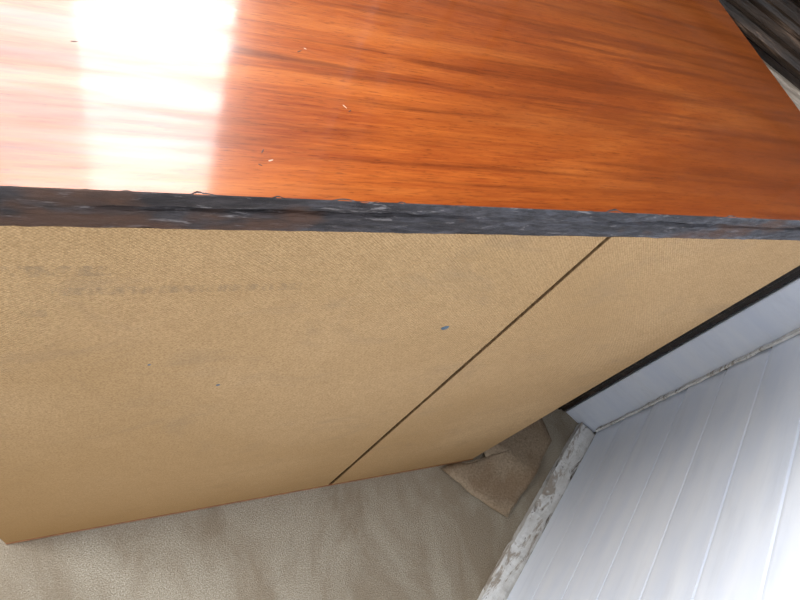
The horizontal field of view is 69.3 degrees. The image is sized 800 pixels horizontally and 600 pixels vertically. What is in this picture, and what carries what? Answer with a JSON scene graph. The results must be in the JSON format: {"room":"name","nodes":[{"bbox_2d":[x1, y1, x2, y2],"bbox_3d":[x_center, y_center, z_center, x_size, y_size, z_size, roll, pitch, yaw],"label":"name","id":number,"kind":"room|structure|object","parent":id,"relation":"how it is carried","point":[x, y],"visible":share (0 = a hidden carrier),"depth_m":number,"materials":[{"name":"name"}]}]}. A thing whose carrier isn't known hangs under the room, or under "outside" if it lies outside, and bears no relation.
{"room":"bedroom","nodes":[
{"label":"bedroom","id":0,"kind":"room"},
{"bbox_2d":[0,409,577,599],"bbox_3d":[-0.469,0.514,1.013,4.400,0.050,4.200,-2,62,-26],"label":"floor","id":1,"kind":"structure","parent":0,"point":[420,534],"depth_m":1.13,"materials":[{"name":"beige carpet"}]},
{"bbox_2d":[6,459,472,544],"bbox_3d":[-0.242,0.388,1.159,0.915,0.008,0.005,-2,62,-26],"label":"rail","id":2,"kind":"object","parent":1,"relation":"on","point":[330,484],"visible":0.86,"depth_m":1.11,"materials":[{"name":"brown wood"}]},
{"bbox_2d":[441,418,551,516],"bbox_3d":[0.244,0.345,1.398,0.216,0.022,0.313,41,52,3],"label":"cloth","id":3,"kind":"object","parent":1,"relation":"on","point":[498,479],"visible":0.71,"depth_m":1.36,"materials":[{"name":"beige fabric"}]},
{"bbox_3d":[-0.126,0.001,0.888,0.917,0.900,0.379,-2,62,-26],"label":"carcass","id":4,"kind":"object","parent":1,"relation":"on","visible":0},
{"bbox_2d":[60,226,762,482],"bbox_3d":[-0.082,0.159,0.810,0.881,0.900,0.016,-2,62,-26],"label":"frame","id":5,"kind":"object","parent":4,"relation":"attached to","point":[60,226],"visible":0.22,"depth_m":0.91,"materials":[{"name":"brown"}]},
{"bbox_2d":[0,226,605,542],"bbox_3d":[-0.237,0.172,0.726,0.562,0.890,0.004,-2,62,-26],"label":"panel","id":6,"kind":"object","parent":5,"relation":"attached to","point":[316,345],"visible":1,"depth_m":0.53,"materials":[{"name":"brown wood"}]},
{"bbox_2d":[332,237,799,483],"bbox_3d":[0.175,0.157,0.925,0.346,0.890,0.004,-2,62,-26],"label":"panel","id":7,"kind":"object","parent":5,"relation":"attached to","point":[628,298],"visible":1,"depth_m":0.73,"materials":[{"name":"brown wood"}]},
{"bbox_3d":[0.038,-0.244,0.529,0.963,0.029,0.402,-2,62,-26],"label":"top slab","id":8,"kind":"object","parent":4,"relation":"on","visible":0},
{"bbox_2d":[0,186,799,240],"bbox_3d":[0.088,-0.062,0.439,0.965,0.033,0.015,-2,62,-26],"label":"rough back edge","id":9,"kind":"object","parent":8,"relation":"attached to","point":[19,206],"visible":1,"depth_m":0.37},
{"bbox_2d":[0,0,799,219],"bbox_3d":[0.045,-0.247,0.514,0.965,0.002,0.414,-2,62,-26],"label":"tabletop","id":10,"kind":"object","parent":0,"point":[666,107],"depth_m":0.43,"materials":[{"name":"brown wood"}]},
{"bbox_3d":[0.371,0.377,-0.064,0.092,2.400,2.336,43,53,5],"label":"backing","id":11,"kind":"object","parent":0,"visible":0},
{"bbox_2d":[476,423,594,599],"bbox_3d":[-0.150,0.947,0.846,0.051,0.027,2.210,43,53,5],"label":"baseboard","id":12,"kind":"structure","parent":11,"relation":"attached to","point":[510,565],"depth_m":1.32,"materials":[{"name":"white paint"}]},
{"bbox_2d":[507,333,799,599],"bbox_3d":[0.307,0.364,-0.117,0.006,2.392,2.212,43,53,5],"label":"boards","id":13,"kind":"object","parent":11,"relation":"attached to","point":[694,494],"visible":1,"depth_m":0.96,"materials":[{"name":"white wood"}]},
{"bbox_2d":[596,327,799,431],"bbox_3d":[0.932,-0.239,0.564,0.008,2.340,0.014,43,53,5],"label":"bead","id":14,"kind":"object","parent":13,"relation":"attached to","point":[775,342],"visible":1,"depth_m":1.20,"materials":[{"name":"white paint"}]},
{"bbox_3d":[0.601,-0.624,0.663,1.030,2.400,0.090,43,53,5],"label":"wall","id":15,"kind":"structure","parent":0,"visible":0},
{"bbox_2d":[558,265,799,410],"bbox_3d":[0.524,-0.525,0.718,0.842,2.160,0.038,43,53,5],"label":"trim","id":16,"kind":"structure","parent":15,"relation":"attached to","point":[795,272],"depth_m":1.17,"materials":[{"name":"brown wood"}]},
{"bbox_2d":[566,276,799,432],"bbox_3d":[0.910,-0.265,0.595,0.086,2.380,0.028,43,53,5],"label":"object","id":17,"kind":"structure","parent":15,"relation":"attached to","point":[776,314],"depth_m":1.20,"materials":[{"name":"white paint"}]},
{"bbox_2d":[719,0,799,89],"bbox_3d":[0.512,-0.510,0.734,0.722,2.090,0.050,43,53,5],"label":"door leaf","id":18,"kind":"structure","parent":15,"relation":"in","point":[772,27],"depth_m":0.82,"materials":[{"name":"brown wood"}]},
{"bbox_2d":[763,60,799,110],"bbox_3d":[0.446,-0.421,0.871,0.714,0.027,0.014,43,53,5],"label":"bead","id":19,"kind":"object","parent":18,"relation":"attached to","point":[793,92],"visible":0.02,"depth_m":0.85,"materials":[{"name":"wood"}]}
]}

